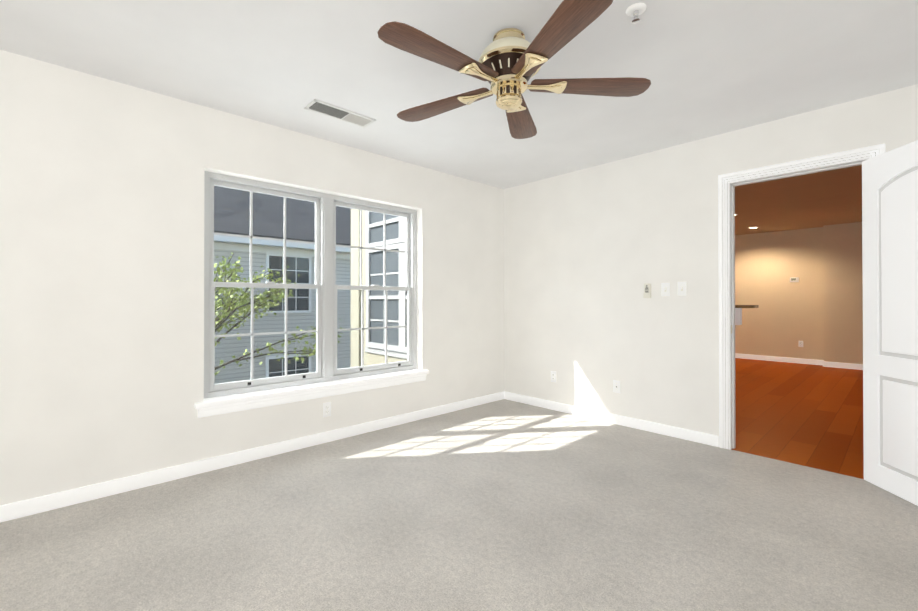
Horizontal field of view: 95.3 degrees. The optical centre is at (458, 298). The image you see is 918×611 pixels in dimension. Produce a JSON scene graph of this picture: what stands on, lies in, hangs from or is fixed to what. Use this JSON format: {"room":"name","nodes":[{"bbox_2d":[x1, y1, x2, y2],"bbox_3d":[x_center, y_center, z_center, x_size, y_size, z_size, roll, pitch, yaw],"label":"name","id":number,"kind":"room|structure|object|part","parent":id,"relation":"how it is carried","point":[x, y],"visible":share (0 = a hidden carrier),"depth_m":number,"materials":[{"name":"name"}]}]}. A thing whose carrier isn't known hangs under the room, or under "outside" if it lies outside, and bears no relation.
{"room":"empty bedroom","nodes":[
{"label":"empty bedroom","id":0,"kind":"room"},
{"bbox_2d":[0,50,503,505],"bbox_3d":[-1.603,-0.061,3.015,5.890,2.440,0.200,0,0,-43],"label":"wall","id":1,"kind":"structure","parent":0,"point":[101,280],"depth_m":2.57,"materials":[{"name":"paint"}]},
{"bbox_2d":[0,392,503,522],"bbox_3d":[-1.529,1.115,2.928,5.650,0.085,0.018,0,0,-43],"label":"baseboard","id":2,"kind":"structure","parent":1,"relation":"attached to","point":[20,509],"depth_m":2.78,"materials":[{"name":"white"}]},
{"bbox_2d":[194,171,428,417],"bbox_3d":[-1.071,-0.039,3.462,1.950,1.660,0.215,0,0,-43],"label":"window","id":3,"kind":"structure","parent":1,"relation":"in","point":[325,286],"depth_m":3.42,"materials":[{"name":"white plastic"}]},
{"bbox_3d":[-1.042,0.741,3.427,1.950,0.100,0.130,0,0,-43],"label":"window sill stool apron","id":4,"kind":"part","parent":3,"relation":"part of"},
{"bbox_2d":[323,402,330,416],"bbox_3d":[-1.063,0.898,3.372,0.070,0.115,0.010,0,0,-43],"label":"outlet","id":5,"kind":"object","parent":1,"relation":"attached to","point":[326,409],"visible":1,"depth_m":3.37,"materials":[{"name":"white plastic"}]},
{"bbox_2d":[0,399,917,610],"bbox_3d":[-0.324,1.200,1.555,5.770,0.100,4.070,0,0,-43],"label":"floor carpet","id":6,"kind":"object","parent":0,"point":[504,505],"visible":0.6,"depth_m":2.06,"materials":[{"name":"grey carpet"}]},
{"bbox_2d":[0,0,917,234],"bbox_3d":[2.637,-1.332,2.885,11.890,0.100,6.200,0,0,-43],"label":"ceiling","id":7,"kind":"structure","parent":0,"point":[708,68],"depth_m":2.33,"materials":[{"name":"paint"}]},
{"bbox_2d":[304,99,375,127],"bbox_3d":[-0.818,-1.277,2.908,0.460,0.010,0.170,0,0,-43],"label":"ceiling vent","id":8,"kind":"object","parent":7,"relation":"in","point":[332,111],"visible":1,"depth_m":2.89,"materials":[{"name":"silver metal"}]},
{"bbox_2d":[378,0,650,138],"bbox_3d":[0.205,-1.113,2.046,1.315,0.348,1.344,0,0,-43],"label":"ceiling fan","id":9,"kind":"object","parent":7,"relation":"hanging from","point":[509,64],"visible":1,"depth_m":1.95,"materials":[{"name":"brown wood"}]},
{"bbox_2d":[626,3,645,23],"bbox_3d":[0.789,-1.262,1.865,0.084,0.053,0.084,0,0,-43],"label":"sprinkler head","id":10,"kind":"object","parent":7,"relation":"attached to","point":[640,7],"visible":1,"depth_m":1.86},
{"bbox_2d":[504,84,917,446],"bbox_3d":[1.893,-0.059,3.503,0.120,2.440,3.870,0,0,-43],"label":"wall","id":11,"kind":"structure","parent":0,"point":[590,252],"depth_m":3.72,"materials":[{"name":"paint"}]},
{"bbox_2d":[551,371,555,382],"bbox_3d":[0.987,0.821,4.370,0.010,0.115,0.070,0,0,-43],"label":"outlet","id":12,"kind":"object","parent":11,"relation":"attached to","point":[553,376],"visible":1,"depth_m":4.37,"materials":[{"name":"white plastic"}]},
{"bbox_2d":[504,391,717,446],"bbox_3d":[1.282,1.122,4.050,0.014,0.085,2.165,0,0,-43],"label":"baseboard","id":13,"kind":"structure","parent":11,"relation":"attached to","point":[709,439],"depth_m":3.82,"materials":[{"name":"white wood"}]},
{"bbox_2d":[613,380,620,392],"bbox_3d":[1.459,0.818,3.867,0.009,0.115,0.070,0,0,-43],"label":"wall jack","id":14,"kind":"object","parent":11,"relation":"attached to","point":[616,386],"visible":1,"depth_m":3.86,"materials":[{"name":"white plastic"}]},
{"bbox_2d":[643,283,650,297],"bbox_3d":[1.648,-0.065,3.660,0.024,0.128,0.060,0,0,-43],"label":"thermostat","id":15,"kind":"object","parent":11,"relation":"attached to","point":[647,291],"visible":1,"depth_m":3.65,"materials":[{"name":"white plastic"}]},
{"bbox_2d":[661,283,669,295],"bbox_3d":[1.752,-0.073,3.553,0.019,0.115,0.070,0,0,-43],"label":"switch plate","id":16,"kind":"object","parent":11,"relation":"attached to","point":[665,289],"visible":1,"depth_m":3.55,"materials":[{"name":"white plastic"}]},
{"bbox_2d":[677,282,686,295],"bbox_3d":[1.841,-0.079,3.458,0.019,0.115,0.070,0,0,-43],"label":"switch plate","id":17,"kind":"object","parent":11,"relation":"attached to","point":[681,288],"visible":1,"depth_m":3.46,"materials":[{"name":"white plastic"}]},
{"bbox_2d":[718,144,884,449],"bbox_3d":[2.383,0.100,2.968,0.141,2.116,0.912,0,0,-43],"label":"door frame","id":18,"kind":"structure","parent":11,"relation":"attached to","point":[724,180],"depth_m":3.22,"materials":[{"name":"white wood"}]},
{"bbox_2d":[862,140,917,505],"bbox_3d":[2.546,0.138,2.287,0.177,2.017,0.762,0,0,6],"label":"door","id":19,"kind":"structure","parent":11,"relation":"in","point":[890,289],"depth_m":2.46,"materials":[{"name":"white wood"}]},
{"bbox_2d":[735,227,823,359],"bbox_3d":[5.641,-0.031,8.278,0.120,2.440,2.430,0,0,-43],"label":"wall","id":20,"kind":"structure","parent":0,"point":[784,317],"depth_m":7.80,"materials":[{"name":"paint"}]},
{"bbox_2d":[735,305,758,324],"bbox_3d":[3.372,0.638,6.367,0.440,1.080,1.890,0,0,-43],"label":"countertop","id":21,"kind":"structure","parent":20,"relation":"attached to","point":[738,314],"depth_m":5.78,"materials":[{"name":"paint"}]},
{"bbox_2d":[790,277,798,281],"bbox_3d":[6.133,-0.335,7.651,0.023,0.090,0.130,0,0,-43],"label":"thermostat","id":22,"kind":"object","parent":20,"relation":"attached to","point":[794,279],"visible":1,"depth_m":7.64,"materials":[{"name":"white plastic"}]},
{"bbox_2d":[798,341,802,346],"bbox_3d":[6.199,0.829,7.583,0.010,0.115,0.070,0,0,-43],"label":"outlet","id":23,"kind":"object","parent":20,"relation":"attached to","point":[800,343],"visible":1,"depth_m":7.58,"materials":[{"name":"white plastic"}]},
{"bbox_2d":[731,358,863,478],"bbox_3d":[4.742,1.219,4.844,6.120,0.100,6.200,0,0,-43],"label":"floor","id":24,"kind":"structure","parent":0,"point":[809,415],"depth_m":4.19,"materials":[{"name":"brown wood"}]},
{"bbox_2d":[823,222,862,363],"bbox_3d":[7.703,-0.045,5.962,0.280,2.440,3.770,0,0,-43],"label":"wall","id":25,"kind":"structure","parent":0,"point":[843,290],"depth_m":7.06,"materials":[{"name":"paint"}]},
{"bbox_2d":[735,353,862,369],"bbox_3d":[6.857,1.135,6.760,0.174,0.090,5.900,0,0,-43],"label":"baseboard","id":26,"kind":"structure","parent":25,"relation":"attached to","point":[809,361],"depth_m":7.56,"materials":[{"name":"white wood"}]},
{"label":"outside","id":27,"kind":"structure","parent":0,"visible":0},
{"bbox_3d":[-16.904,8.334,16.106,80.000,0.200,39.700,0,0,-43],"label":"ground","id":28,"kind":"structure","parent":27,"visible":0},
{"bbox_2d":[214,253,344,374],"bbox_3d":[-3.513,3.712,7.491,4.520,8.949,3.837,0,0,-43],"label":"tree","id":29,"kind":"object","parent":28,"relation":"on","point":[244,298],"depth_m":7.14,"materials":[{"name":"green plant"}]},
{"bbox_2d":[214,186,350,383],"bbox_3d":[-10.473,1.347,10.749,34.800,13.712,6.370,0,0,-43],"label":"neighboring building","id":30,"kind":"structure","parent":28,"relation":"on","point":[237,246],"depth_m":12.07,"materials":[{"name":"grey"}]},
{"bbox_2d":[351,208,406,366],"bbox_3d":[0.625,1.681,6.856,4.050,13.000,2.370,0,0,-43],"label":"neighboring building","id":31,"kind":"structure","parent":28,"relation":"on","point":[367,254],"depth_m":5.81,"materials":[{"name":"beige paint"}]}
]}

